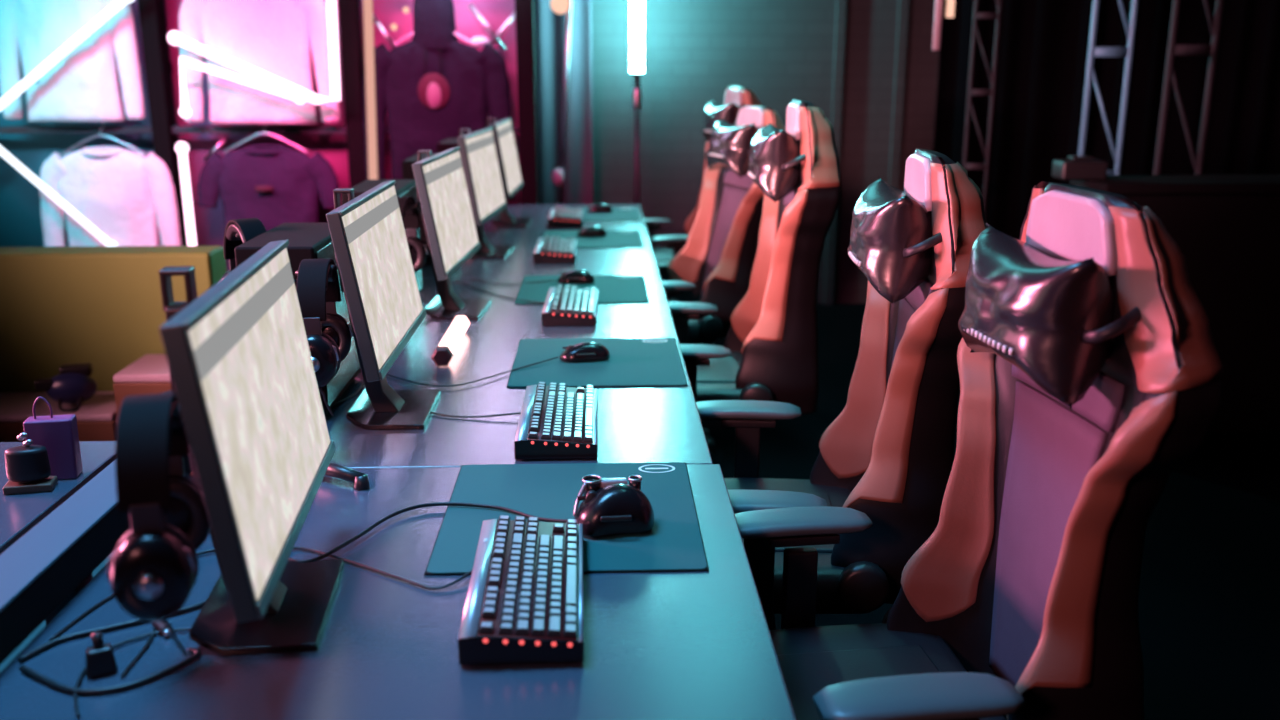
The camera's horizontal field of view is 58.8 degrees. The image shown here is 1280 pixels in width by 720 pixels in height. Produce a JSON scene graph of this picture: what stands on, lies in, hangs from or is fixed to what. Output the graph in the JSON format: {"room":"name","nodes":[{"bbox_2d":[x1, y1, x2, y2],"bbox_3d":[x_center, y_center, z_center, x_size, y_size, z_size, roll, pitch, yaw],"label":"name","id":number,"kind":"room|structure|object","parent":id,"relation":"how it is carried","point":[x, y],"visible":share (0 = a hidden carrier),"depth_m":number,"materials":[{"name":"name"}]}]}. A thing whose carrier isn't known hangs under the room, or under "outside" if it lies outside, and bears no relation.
{"room":"esports gaming room","nodes":[
{"label":"esports gaming room","id":0,"kind":"room"},
{"bbox_2d":[162,0,938,303],"bbox_3d":[-0.037,-1.941,6.523,8.800,3.300,0.100,0,15,-2],"label":"wall","id":1,"kind":"structure","parent":0,"point":[782,51],"depth_m":6.59,"materials":[{"name":"paint"}]},
{"bbox_2d":[823,0,845,304],"bbox_3d":[1.145,-1.933,6.495,0.050,3.300,0.040,0,15,-2],"label":"trim","id":2,"kind":"structure","parent":1,"relation":"attached to","point":[840,18],"depth_m":6.60,"materials":[{"name":"paint"}]},
{"bbox_2d":[888,0,908,187],"bbox_3d":[1.503,-1.936,6.506,0.050,3.300,0.040,0,15,-2],"label":"trim","id":3,"kind":"structure","parent":1,"relation":"attached to","point":[902,19],"depth_m":6.59,"materials":[{"name":"paint"}]},
{"bbox_2d":[701,304,1279,719],"bbox_3d":[0.130,0.960,2.199,9.000,0.100,9.950,0,15,-2],"label":"floor","id":4,"kind":"structure","parent":0,"point":[1209,597],"depth_m":3.41,"materials":[{"name":"black"}]},
{"bbox_2d":[0,441,115,554],"bbox_3d":[-1.420,0.773,1.244,1.000,0.750,2.000,0,15,-2],"label":"desk","id":5,"kind":"object","parent":4,"relation":"on","point":[19,513],"visible":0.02,"depth_m":1.86,"materials":[{"name":"blue laminate"}]},
{"bbox_2d":[3,432,57,494],"bbox_3d":[-1.012,0.166,1.875,0.074,0.101,0.044,-4,15,-14],"label":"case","id":6,"kind":"object","parent":5,"relation":"on","point":[28,469],"visible":1,"depth_m":1.86,"materials":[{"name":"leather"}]},
{"bbox_2d":[23,396,82,479],"bbox_3d":[-0.998,0.130,1.929,0.076,0.144,0.044,-3,15,-12],"label":"gift bag","id":7,"kind":"object","parent":5,"relation":"on","point":[58,434],"visible":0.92,"depth_m":1.92,"materials":[{"name":"purple paper"}]},
{"bbox_2d":[0,550,114,671],"bbox_3d":[-0.881,0.496,1.190,0.110,0.125,1.700,0,15,-2],"label":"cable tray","id":8,"kind":"object","parent":5,"relation":"hanging from","point":[42,625],"visible":0.02,"depth_m":1.70,"materials":[{"name":"grey metal"}]},
{"bbox_2d":[0,455,191,664],"bbox_3d":[-0.835,0.289,2.930,0.077,0.821,5.692,0,15,-2],"label":"rail","id":9,"kind":"object","parent":4,"relation":"on","point":[49,565],"visible":0.11,"depth_m":1.50,"materials":[{"name":"black metal"}]},
{"bbox_3d":[-0.822,-0.137,2.405,0.068,0.271,0.068,0,15,-2],"label":"stand","id":10,"kind":"object","parent":9,"relation":"on","visible":0},
{"bbox_2d":[221,218,266,278],"bbox_3d":[-0.822,-0.161,2.399,0.086,0.276,0.232,-11,18,-36],"label":"headset","id":11,"kind":"object","parent":10,"relation":"hanging from","point":[247,229],"visible":0.2,"depth_m":2.36,"materials":[{"name":"black plastic"}]},
{"bbox_2d":[226,224,244,242],"bbox_3d":[-0.822,-0.265,2.371,0.051,0.042,0.118,-11,18,-36],"label":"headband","id":12,"kind":"object","parent":11,"relation":"on","point":[231,229],"depth_m":2.37,"materials":[{"name":"black plastic"}]},
{"bbox_2d":[0,246,226,475],"bbox_3d":[-1.865,0.097,3.598,1.038,0.855,0.430,0,15,-2],"label":"sofa","id":13,"kind":"object","parent":4,"relation":"on","point":[100,306],"visible":0.39,"depth_m":3.58,"materials":[{"name":"yellow fabric"}]},
{"bbox_2d":[34,363,96,411],"bbox_3d":[-1.749,0.085,3.463,0.167,0.125,0.118,-4,15,-13],"label":"goggles","id":14,"kind":"object","parent":13,"relation":"on","point":[74,384],"visible":1,"depth_m":3.45,"materials":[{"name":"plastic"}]},
{"bbox_2d":[0,0,538,270],"bbox_3d":[-1.982,-1.396,5.636,2.935,2.700,0.201,0,15,0],"label":"display rack","id":15,"kind":"object","parent":4,"relation":"on","point":[31,143],"visible":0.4,"depth_m":5.67,"materials":[{"name":"metal"}]},
{"bbox_2d":[0,146,117,245],"bbox_3d":[-2.973,-0.923,5.593,0.788,0.753,0.215,0,15,0],"label":"tube","id":16,"kind":"object","parent":15,"relation":"attached to","point":[3,152],"visible":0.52,"depth_m":5.53,"materials":[{"name":"white plastic"}]},
{"bbox_2d":[0,0,133,110],"bbox_3d":[-2.916,-1.340,5.471,1.107,0.840,0.237,0,15,-2],"label":"tube","id":17,"kind":"object","parent":15,"relation":"attached to","point":[116,5],"visible":0.94,"depth_m":5.35,"materials":[{"name":"white plastic"}]},
{"bbox_2d":[60,121,145,155],"bbox_3d":[-2.662,-1.102,5.638,0.426,0.173,0.057,0,15,0],"label":"clothes hanger","id":18,"kind":"object","parent":15,"relation":"hanging from","point":[103,122],"visible":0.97,"depth_m":5.62,"materials":[{"name":"silver metal"}]},
{"bbox_2d":[39,146,181,246],"bbox_3d":[-2.661,-0.734,5.717,0.692,0.670,0.154,0,15,0],"label":"sweatshirt","id":19,"kind":"object","parent":18,"relation":"hanging from","point":[124,194],"visible":0.78,"depth_m":5.65,"materials":[{"name":"white fabric"}]},
{"bbox_2d":[175,142,197,245],"bbox_3d":[-2.211,-0.774,5.630,0.061,0.616,0.219,0,15,-2],"label":"tube","id":20,"kind":"object","parent":15,"relation":"attached to","point":[182,148],"visible":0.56,"depth_m":5.52,"materials":[{"name":"white plastic"}]},
{"bbox_2d":[179,56,305,117],"bbox_3d":[-1.892,-1.286,5.353,0.605,0.282,0.211,4,15,16],"label":"tube","id":21,"kind":"object","parent":15,"relation":"attached to","point":[184,111],"visible":1,"depth_m":5.33,"materials":[{"name":"white plastic"}]},
{"bbox_2d":[168,0,340,103],"bbox_3d":[-1.817,-1.550,5.417,0.816,0.642,0.236,0,15,-2],"label":"tube","id":22,"kind":"object","parent":15,"relation":"attached to","point":[174,37],"visible":0.99,"depth_m":5.36,"materials":[{"name":"white plastic"}]},
{"bbox_2d":[223,123,308,153],"bbox_3d":[-1.853,-1.112,5.636,0.426,0.173,0.057,0,15,0],"label":"clothes hanger","id":23,"kind":"object","parent":15,"relation":"hanging from","point":[264,132],"visible":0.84,"depth_m":5.62,"materials":[{"name":"silver metal"}]},
{"bbox_2d":[197,144,340,269],"bbox_3d":[-1.854,-0.731,5.708,0.716,0.690,0.154,0,15,0],"label":"t-shirt","id":24,"kind":"object","parent":23,"relation":"hanging from","point":[282,184],"visible":0.74,"depth_m":5.63,"materials":[{"name":"purple fabric"}]},
{"bbox_2d":[84,4,514,160],"bbox_3d":[-1.682,-1.345,5.623,2.215,0.802,0.024,0,15,0],"label":"support arms","id":25,"kind":"object","parent":15,"relation":"attached to","point":[473,9],"visible":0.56,"depth_m":5.55,"materials":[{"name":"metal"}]},
{"bbox_2d":[363,0,377,179],"bbox_3d":[-1.307,-1.391,5.568,0.102,1.308,0.223,0,15,-2],"label":"tube","id":26,"kind":"object","parent":15,"relation":"attached to","point":[367,4],"visible":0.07,"depth_m":5.49,"materials":[{"name":"pink plastic"}]},
{"bbox_2d":[391,32,477,46],"bbox_3d":[-0.995,-1.605,5.505,0.426,0.173,0.057,0,15,0],"label":"clothes hanger","id":27,"kind":"object","parent":15,"relation":"hanging from","point":[455,33],"visible":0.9,"depth_m":5.49,"materials":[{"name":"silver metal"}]},
{"bbox_2d":[363,0,513,199],"bbox_3d":[-0.995,-1.298,5.565,0.738,1.079,0.170,0,15,0],"label":"hoodie","id":28,"kind":"object","parent":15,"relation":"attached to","point":[431,86],"visible":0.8,"depth_m":5.51,"materials":[{"name":"black fabric"}]},
{"bbox_2d":[418,73,449,108],"bbox_3d":[-0.995,-1.298,5.484,0.156,0.172,0.004,0,15,0],"label":"print","id":29,"kind":"object","parent":28,"relation":"attached to","point":[433,89],"depth_m":5.48,"materials":[{"name":"pink"}]},
{"bbox_2d":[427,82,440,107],"bbox_3d":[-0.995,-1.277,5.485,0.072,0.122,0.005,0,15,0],"label":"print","id":30,"kind":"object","parent":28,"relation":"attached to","point":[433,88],"depth_m":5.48,"materials":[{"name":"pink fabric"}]},
{"bbox_2d":[412,0,457,50],"bbox_3d":[-0.995,-1.661,5.488,0.242,0.339,0.135,-1,15,-2],"label":"hood","id":31,"kind":"object","parent":28,"relation":"attached to","point":[434,23],"depth_m":5.45,"materials":[{"name":"purple fabric"}]},
{"bbox_2d":[470,37,489,46],"bbox_3d":[-0.780,-1.560,5.577,0.099,0.050,0.159,0,15,-2],"label":"lamp","id":32,"kind":"object","parent":15,"relation":"attached to","point":[480,41],"visible":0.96,"depth_m":5.51,"materials":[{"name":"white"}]},
{"bbox_2d":[0,464,795,719],"bbox_3d":[-0.281,0.798,1.147,0.912,0.750,1.948,0,15,-2],"label":"desk","id":33,"kind":"object","parent":4,"relation":"on","point":[658,645],"visible":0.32,"depth_m":1.36,"materials":[{"name":"blue laminate"}]},
{"bbox_2d":[49,594,113,640],"bbox_3d":[-0.695,0.308,1.522,0.009,0.004,0.278,3,15,12],"label":"loose cable","id":34,"kind":"object","parent":33,"relation":"on","point":[111,595],"visible":0.46,"depth_m":1.45,"materials":[{"name":"black rubber"}]},
{"bbox_2d":[85,632,117,677],"bbox_3d":[-0.627,0.340,1.318,0.033,0.049,0.023,-9,17,-29],"label":"plug","id":35,"kind":"object","parent":33,"relation":"on","point":[100,660],"visible":1,"depth_m":1.31,"materials":[{"name":"black plastic"}]},
{"bbox_2d":[19,647,200,694],"bbox_3d":[-0.617,0.363,1.310,0.201,0.007,0.080,-3,15,-13],"label":"loose cable","id":36,"kind":"object","parent":33,"relation":"on","point":[196,653],"visible":0.99,"depth_m":1.29,"materials":[{"name":"black rubber"}]},
{"bbox_2d":[18,599,206,662],"bbox_3d":[-0.638,0.330,1.437,0.274,0.007,0.032,-13,20,-41],"label":"loose cable","id":37,"kind":"object","parent":33,"relation":"on","point":[49,644],"visible":0.67,"depth_m":1.41,"materials":[{"name":"black rubber"}]},
{"bbox_2d":[73,628,190,717],"bbox_3d":[-0.607,0.355,1.340,0.091,0.004,0.217,6,16,22],"label":"loose cable","id":38,"kind":"object","parent":33,"relation":"on","point":[76,707],"visible":0.71,"depth_m":1.38,"materials":[{"name":"black rubber"}]},
{"bbox_2d":[120,626,155,676],"bbox_3d":[-0.603,0.344,1.385,0.012,0.004,0.159,-2,15,-7],"label":"loose cable","id":39,"kind":"object","parent":33,"relation":"on","point":[142,650],"visible":0.81,"depth_m":1.35,"materials":[{"name":"black rubber"}]},
{"bbox_2d":[152,621,170,636],"bbox_3d":[-0.596,0.333,1.416,0.012,0.011,0.045,-12,19,-39],"label":"connector","id":40,"kind":"object","parent":33,"relation":"on","point":[161,627],"visible":0.66,"depth_m":1.41,"materials":[{"name":"silver plastic"}]},
{"bbox_2d":[116,239,343,655],"bbox_3d":[-0.490,0.106,1.422,0.175,0.450,0.540,-2,15,-6],"label":"monitor","id":41,"kind":"object","parent":33,"relation":"on","point":[243,379],"visible":0.97,"depth_m":1.35,"materials":[{"name":"black plastic"}]},
{"bbox_2d":[107,393,210,657],"bbox_3d":[-0.521,0.172,1.238,0.086,0.276,0.232,-4,15,-14],"label":"headset","id":42,"kind":"object","parent":41,"relation":"hanging from","point":[153,569],"visible":0.98,"depth_m":1.15,"materials":[{"name":"black plastic"}]},
{"bbox_2d":[110,523,198,621],"bbox_3d":[-0.502,0.219,1.167,0.085,0.099,0.068,0,15,-2],"label":"ear cup","id":43,"kind":"object","parent":42,"relation":"on","point":[154,567],"depth_m":1.14,"materials":[{"name":"black plastic"}]},
{"bbox_2d":[169,401,182,451],"bbox_3d":[-0.521,0.068,1.210,0.051,0.042,0.118,-4,15,-14],"label":"cushion","id":44,"kind":"object","parent":42,"relation":"on","point":[173,405],"depth_m":1.20,"materials":[{"name":"black leather"}]},
{"bbox_2d":[162,472,210,549],"bbox_3d":[-0.540,0.178,1.323,0.085,0.099,0.068,0,15,-2],"label":"ear cup","id":45,"kind":"object","parent":42,"relation":"on","point":[187,513],"depth_m":1.31,"materials":[{"name":"black plastic"}]},
{"bbox_2d":[325,462,369,490],"bbox_3d":[-0.501,0.192,1.909,0.112,0.034,0.026,8,17,28],"label":"clip","id":46,"kind":"object","parent":33,"relation":"on","point":[360,480],"visible":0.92,"depth_m":1.89,"materials":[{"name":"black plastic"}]},
{"bbox_2d":[293,515,583,664],"bbox_3d":[-0.317,0.294,1.490,0.486,0.048,0.354,-1,15,-3],"label":"keyboard","id":47,"kind":"object","parent":33,"relation":"on","point":[524,604],"visible":0.91,"depth_m":1.43,"materials":[{"name":"black plastic"}]},
{"bbox_2d":[424,462,708,575],"bbox_3d":[-0.108,0.239,1.788,0.395,0.004,0.438,0,15,-2],"label":"mat","id":48,"kind":"object","parent":33,"relation":"on","point":[674,543],"visible":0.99,"depth_m":1.79,"materials":[{"name":"teal rubber"}]},
{"bbox_2d":[288,474,653,561],"bbox_3d":[-0.294,0.223,1.701,0.620,0.069,0.205,-4,15,-14],"label":"computer mouse","id":49,"kind":"object","parent":48,"relation":"on","point":[609,506],"visible":0.89,"depth_m":1.69,"materials":[{"name":"black plastic"}]},
{"bbox_2d":[325,276,712,468],"bbox_3d":[-0.351,0.320,2.960,0.900,0.750,1.798,0,15,-2],"label":"desk","id":50,"kind":"object","parent":4,"relation":"on","point":[636,424],"visible":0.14,"depth_m":2.37,"materials":[{"name":"blue laminate"}]},
{"bbox_2d":[234,222,359,417],"bbox_3d":[-0.698,-0.088,2.353,0.153,0.348,0.347,0,15,-2],"label":"computer tower","id":51,"kind":"object","parent":50,"relation":"on","point":[306,240],"visible":0.28,"depth_m":2.27,"materials":[{"name":"black"}]},
{"bbox_2d":[295,180,440,429],"bbox_3d":[-0.523,-0.113,2.249,0.205,0.450,0.530,0,15,-2],"label":"monitor","id":52,"kind":"object","parent":50,"relation":"on","point":[378,283],"visible":0.98,"depth_m":2.19,"materials":[{"name":"black plastic"}]},
{"bbox_2d":[296,259,352,415],"bbox_3d":[-0.580,-0.047,2.068,0.086,0.276,0.232,-2,15,-6],"label":"headset","id":53,"kind":"object","parent":52,"relation":"hanging from","point":[329,335],"visible":0.84,"depth_m":1.98,"materials":[{"name":"black plastic"}]},
{"bbox_2d":[307,332,340,387],"bbox_3d":[-0.572,0.001,1.993,0.084,0.099,0.062,0,15,-2],"label":"ear cup","id":54,"kind":"object","parent":53,"relation":"on","point":[325,353],"depth_m":1.97,"materials":[{"name":"black plastic"}]},
{"bbox_2d":[326,264,336,290],"bbox_3d":[-0.580,-0.152,2.041,0.051,0.042,0.118,-2,15,-6],"label":"cushion","id":55,"kind":"object","parent":53,"relation":"on","point":[331,281],"depth_m":2.08,"materials":[{"name":"black leather"}]},
{"bbox_2d":[321,313,351,360],"bbox_3d":[-0.587,-0.043,2.157,0.084,0.099,0.062,0,15,-2],"label":"ear cup","id":56,"kind":"object","parent":53,"relation":"on","point":[335,326],"depth_m":2.14,"materials":[{"name":"black plastic"}]},
{"bbox_2d":[341,179,421,293],"bbox_3d":[-0.729,-0.323,3.242,0.153,0.348,0.347,0,15,-2],"label":"computer tower","id":57,"kind":"object","parent":50,"relation":"on","point":[403,187],"visible":0.15,"depth_m":3.24,"materials":[{"name":"black"}]},
{"bbox_2d":[408,147,491,319],"bbox_3d":[-0.542,-0.358,3.175,0.205,0.450,0.530,0,15,1],"label":"monitor","id":58,"kind":"object","parent":50,"relation":"on","point":[444,204],"visible":0.94,"depth_m":3.12,"materials":[{"name":"black plastic"}]},
{"bbox_2d":[397,197,427,271],"bbox_3d":[-0.625,-0.293,2.998,0.086,0.276,0.232,1,15,4],"label":"headset","id":59,"kind":"object","parent":58,"relation":"hanging from","point":[418,251],"visible":0.3,"depth_m":3.06,"materials":[{"name":"black plastic"}]},
{"bbox_2d":[403,200,415,217],"bbox_3d":[-0.625,-0.397,2.970,0.051,0.042,0.118,1,15,4],"label":"cushion","id":60,"kind":"object","parent":59,"relation":"on","point":[407,212],"depth_m":3.00,"materials":[{"name":"black plastic"}]},
{"bbox_2d":[406,237,426,271],"bbox_3d":[-0.620,-0.288,3.086,0.084,0.099,0.064,0,15,-2],"label":"ear cup","id":61,"kind":"object","parent":59,"relation":"on","point":[417,248],"depth_m":3.07,"materials":[{"name":"black plastic"}]},
{"bbox_2d":[431,316,469,365],"bbox_3d":[-0.463,-0.051,2.797,0.049,0.042,0.358,0,15,-1],"label":"stick","id":62,"kind":"object","parent":50,"relation":"on","point":[442,355],"visible":1,"depth_m":2.71,"materials":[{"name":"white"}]},
{"bbox_2d":[359,372,597,459],"bbox_3d":[-0.284,0.066,2.353,0.319,0.048,0.806,-11,18,-35],"label":"keyboard","id":63,"kind":"object","parent":50,"relation":"on","point":[561,421],"visible":0.95,"depth_m":2.10,"materials":[{"name":"grey plastic"}]},
{"bbox_2d":[455,280,598,325],"bbox_3d":[-0.288,-0.205,3.378,0.287,0.048,0.795,-8,17,-26],"label":"keyboard","id":64,"kind":"object","parent":50,"relation":"on","point":[563,306],"visible":1,"depth_m":3.10,"materials":[{"name":"grey plastic"}]},
{"bbox_2d":[514,275,649,304],"bbox_3d":[-0.176,-0.221,3.530,0.395,0.004,0.438,0,15,-2],"label":"mat","id":65,"kind":"object","parent":50,"relation":"on","point":[613,289],"visible":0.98,"depth_m":3.52,"materials":[{"name":"teal fabric"}]},
{"bbox_2d":[470,270,594,284],"bbox_3d":[-0.353,-0.267,3.621,0.417,0.044,0.092,2,15,7],"label":"computer mouse","id":66,"kind":"object","parent":65,"relation":"on","point":[574,276],"visible":1,"depth_m":3.59,"materials":[{"name":"black plastic"}]},
{"bbox_2d":[506,338,687,387],"bbox_3d":[-0.100,0.002,2.687,0.395,0.004,0.438,0,15,-2],"label":"mat","id":67,"kind":"object","parent":50,"relation":"on","point":[632,362],"visible":1,"depth_m":2.63,"materials":[{"name":"teal fabric"}]},
{"bbox_2d":[386,342,609,386],"bbox_3d":[-0.304,0.007,2.577,0.523,0.040,0.154,-6,16,-22],"label":"computer mouse","id":68,"kind":"object","parent":67,"relation":"on","point":[584,351],"visible":1,"depth_m":2.66,"materials":[{"name":"black plastic"}]},
{"bbox_2d":[422,204,659,277],"bbox_3d":[-0.415,-0.158,4.769,0.898,0.750,1.939,0,15,-2],"label":"desk","id":69,"kind":"object","parent":4,"relation":"on","point":[519,262],"visible":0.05,"depth_m":4.17,"materials":[{"name":"blue laminate"}]},
{"bbox_2d":[402,154,435,256],"bbox_3d":[-0.761,-0.568,4.169,0.153,0.348,0.347,0,15,-2],"label":"computer tower","id":70,"kind":"object","parent":69,"relation":"on","point":[407,170],"visible":0.09,"depth_m":4.00,"materials":[{"name":"black"}]},
{"bbox_2d":[419,209,426,241],"bbox_3d":[-0.757,-0.526,4.006,0.110,0.222,0.006,0,15,-2],"label":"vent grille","id":71,"kind":"object","parent":70,"relation":"attached to","point":[422,231],"depth_m":4.02,"materials":[{"name":"black plastic"}]},
{"bbox_2d":[436,138,459,153],"bbox_3d":[-0.791,-0.790,5.010,0.153,0.348,0.347,0,15,-2],"label":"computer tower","id":72,"kind":"object","parent":69,"relation":"on","point":[448,143],"visible":0.02,"depth_m":4.81,"materials":[{"name":"black"}]},
{"bbox_2d":[457,127,514,258],"bbox_3d":[-0.582,-0.613,4.143,0.205,0.450,0.530,1,15,3],"label":"monitor","id":73,"kind":"object","parent":69,"relation":"on","point":[478,154],"visible":0.79,"depth_m":4.08,"materials":[{"name":"black plastic"}]},
{"bbox_2d":[487,118,531,227],"bbox_3d":[-0.564,-0.809,4.885,0.168,0.450,0.530,0,15,0],"label":"monitor","id":74,"kind":"object","parent":69,"relation":"on","point":[502,130],"visible":0.8,"depth_m":4.82,"materials":[{"name":"black plastic"}]},
{"bbox_2d":[533,235,576,262],"bbox_3d":[-0.305,-0.407,4.138,0.147,0.046,0.354,0,15,-2],"label":"keyboard","id":75,"kind":"object","parent":69,"relation":"on","point":[547,250],"visible":1,"depth_m":4.00,"materials":[{"name":"grey plastic"}]},
{"bbox_2d":[547,206,582,226],"bbox_3d":[-0.325,-0.631,4.988,0.147,0.046,0.354,0,15,-2],"label":"keyboard","id":76,"kind":"object","parent":69,"relation":"on","point":[558,217],"visible":1,"depth_m":4.83,"materials":[{"name":"grey plastic"}]},
{"bbox_2d":[543,230,643,248],"bbox_3d":[-0.191,-0.480,4.509,0.395,0.004,0.438,0,15,-2],"label":"mat","id":77,"kind":"object","parent":69,"relation":"on","point":[632,238],"visible":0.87,"depth_m":4.49,"materials":[{"name":"teal fabric"}]},
{"bbox_2d":[577,226,606,236],"bbox_3d":[-0.193,-0.521,4.570,0.120,0.038,0.070,-1,15,-5],"label":"computer mouse","id":78,"kind":"object","parent":77,"relation":"on","point":[590,230],"visible":1,"depth_m":4.55,"materials":[{"name":"black plastic"}]},
{"bbox_2d":[569,208,640,220],"bbox_3d":[-0.201,-0.673,5.239,0.395,0.004,0.438,0,15,-2],"label":"mat","id":79,"kind":"object","parent":69,"relation":"on","point":[618,214],"visible":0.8,"depth_m":5.18,"materials":[{"name":"teal fabric"}]},
{"bbox_2d":[587,203,612,211],"bbox_3d":[-0.186,-0.710,5.287,0.120,0.038,0.070,0,15,-2],"label":"computer mouse","id":80,"kind":"object","parent":79,"relation":"on","point":[601,207],"visible":1,"depth_m":5.26,"materials":[{"name":"black plastic"}]},
{"bbox_2d":[551,0,571,203],"bbox_3d":[-0.433,-1.446,6.019,0.264,2.602,0.180,0,15,-2],"label":"pole","id":81,"kind":"object","parent":4,"relation":"on","point":[558,6],"visible":0.76,"depth_m":6.02,"materials":[{"name":"silver metal"}]},
{"bbox_2d":[534,0,592,203],"bbox_3d":[-1.035,-1.806,6.268,1.532,3.130,0.041,0,15,-2],"label":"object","id":82,"kind":"object","parent":4,"relation":"on","point":[550,25],"visible":0.08,"depth_m":6.38,"materials":[{"name":"grey fabric"}]},
{"bbox_2d":[630,0,643,203],"bbox_3d":[-0.016,-1.384,6.275,0.300,2.350,0.300,0,15,-2],"label":"tube","id":83,"kind":"object","parent":4,"relation":"on","point":[636,6],"visible":0.73,"depth_m":6.19,"materials":[{"name":"grey paint"}]},
{"bbox_2d":[644,86,760,279],"bbox_3d":[0.166,-0.569,5.195,0.739,1.324,0.638,-4,15,-13],"label":"gaming chair","id":84,"kind":"object","parent":4,"relation":"on","point":[735,97],"visible":0.26,"depth_m":5.05,"materials":[{"name":"orange leather"}]},
{"bbox_2d":[702,99,739,142],"bbox_3d":[0.373,-1.067,5.116,0.149,0.199,0.310,-4,15,-13],"label":"pillow","id":85,"kind":"object","parent":84,"relation":"on","point":[729,112],"depth_m":5.04,"materials":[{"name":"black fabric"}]},
{"bbox_2d":[662,105,784,453],"bbox_3d":[0.094,-0.279,4.185,0.833,1.280,0.638,-5,16,-17],"label":"gaming chair","id":86,"kind":"object","parent":4,"relation":"on","point":[715,264],"visible":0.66,"depth_m":4.07,"materials":[{"name":"orange leather"}]},
{"bbox_2d":[706,118,758,177],"bbox_3d":[0.341,-0.774,4.136,0.155,0.194,0.310,-5,16,-17],"label":"pillow","id":87,"kind":"object","parent":86,"relation":"on","point":[729,150],"depth_m":4.04,"materials":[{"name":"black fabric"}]},
{"bbox_2d":[668,100,840,420],"bbox_3d":[0.177,-0.069,3.292,0.717,1.330,0.638,0,15,0],"label":"gaming chair","id":88,"kind":"object","parent":4,"relation":"on","point":[769,352],"visible":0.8,"depth_m":3.08,"materials":[{"name":"orange leather"}]},
{"bbox_2d":[748,122,800,202],"bbox_3d":[0.379,-0.553,3.163,0.150,0.200,0.310,0,15,0],"label":"pillow","id":89,"kind":"object","parent":88,"relation":"on","point":[775,154],"depth_m":3.05,"materials":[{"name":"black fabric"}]},
{"bbox_2d":[696,148,986,630],"bbox_3d":[0.274,0.232,2.261,0.710,1.276,0.638,1,15,3],"label":"gaming chair","id":90,"kind":"object","parent":4,"relation":"on","point":[888,456],"visible":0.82,"depth_m":2.04,"materials":[{"name":"orange leather"}]},
{"bbox_2d":[848,176,932,303],"bbox_3d":[0.471,-0.229,2.128,0.150,0.200,0.310,1,15,3],"label":"pillow","id":91,"kind":"object","parent":90,"relation":"on","point":[891,239],"depth_m":2.01,"materials":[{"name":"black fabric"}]},
{"bbox_2d":[735,181,1223,719],"bbox_3d":[0.353,0.393,1.663,0.700,1.271,0.638,-2,15,-8],"label":"gaming chair","id":92,"kind":"object","parent":4,"relation":"on","point":[1090,367],"visible":0.97,"depth_m":1.51,"materials":[{"name":"orange leather"}]},
{"bbox_2d":[958,222,1114,411],"bbox_3d":[0.544,-0.069,1.568,0.150,0.200,0.310,-2,15,-8],"label":"pillow","id":93,"kind":"object","parent":92,"relation":"on","point":[1044,304],"depth_m":1.47,"materials":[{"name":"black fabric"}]},
{"bbox_2d":[962,0,1001,210],"bbox_3d":[1.654,-1.552,5.444,0.186,3.100,0.186,1,15,4],"label":"lighting truss","id":94,"kind":"object","parent":4,"relation":"on","point":[976,15],"visible":0.49,"depth_m":5.50,"materials":[{"name":"grey metal"}]},
{"bbox_2d":[933,0,1279,239],"bbox_3d":[3.007,-1.854,6.449,2.622,3.130,0.072,0,15,-2],"label":"curtain","id":95,"kind":"object","parent":4,"relation":"on","point":[1043,45],"visible":0.44,"depth_m":6.52,"materials":[{"name":"black fabric"}]},
{"bbox_2d":[1078,0,1138,174],"bbox_3d":[1.865,-1.298,4.483,0.253,3.100,0.253,1,15,4],"label":"lighting truss","id":96,"kind":"object","parent":4,"relation":"on","point":[1093,51],"visible":0.38,"depth_m":4.52,"materials":[{"name":"grey metal"}]},
{"bbox_2d":[1070,175,1279,432],"bbox_3d":[2.225,-0.199,4.424,1.080,1.005,0.330,0,15,-2],"label":"flight case","id":97,"kind":"object","parent":4,"relation":"on","point":[1226,228],"visible":0.34,"depth_m":4.24,"materials":[{"name":"black"}]},
{"bbox_2d":[1052,156,1107,179],"bbox_3d":[1.658,-0.726,4.286,0.170,0.084,0.120,0,15,-2],"label":"spotlight","id":98,"kind":"object","parent":97,"relation":"on","point":[1073,167],"visible":1,"depth_m":4.23,"materials":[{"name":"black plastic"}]},
{"bbox_2d":[1153,0,1223,174],"bbox_3d":[2.337,-1.379,4.789,0.298,3.100,0.298,1,15,4],"label":"lighting truss","id":99,"kind":"object","parent":4,"relation":"on","point":[1173,49],"visible":0.34,"depth_m":4.83,"materials":[{"name":"grey metal"}]},
{"bbox_3d":[0.130,-2.327,1.330,9.000,0.100,9.950,0,15,-2],"label":"ceiling","id":100,"kind":"structure","parent":0,"visible":0},
{"bbox_2d":[932,0,954,49],"bbox_3d":[1.357,-2.268,4.878,0.086,1.807,0.036,2,15,9],"label":"hanging lamp","id":101,"kind":"object","parent":100,"relation":"hanging from","point":[938,3],"visible":1,"depth_m":5.06,"materials":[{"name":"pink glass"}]},
{"bbox_3d":[-2.775,-1.891,5.430,0.426,0.173,0.057,0,15,0],"label":"clothes hanger","id":102,"kind":"object","parent":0,"visible":0},
{"bbox_2d":[0,0,144,120],"bbox_3d":[-2.775,-1.511,5.503,0.692,0.690,0.156,0,15,0],"label":"sweatshirt","id":103,"kind":"object","parent":102,"relation":"hanging from","point":[83,85],"visible":0.92,"depth_m":5.48,"materials":[{"name":"white fabric"}]},
{"bbox_3d":[-1.853,-1.862,5.437,0.426,0.173,0.057,0,15,0],"label":"clothes hanger","id":104,"kind":"object","parent":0,"visible":0},
{"bbox_2d":[179,0,339,123],"bbox_3d":[-1.853,-1.492,5.508,0.764,0.670,0.141,0,15,0],"label":"sweatshirt","id":105,"kind":"object","parent":104,"relation":"hanging from","point":[277,38],"visible":0.83,"depth_m":5.47,"materials":[{"name":"white fabric"}]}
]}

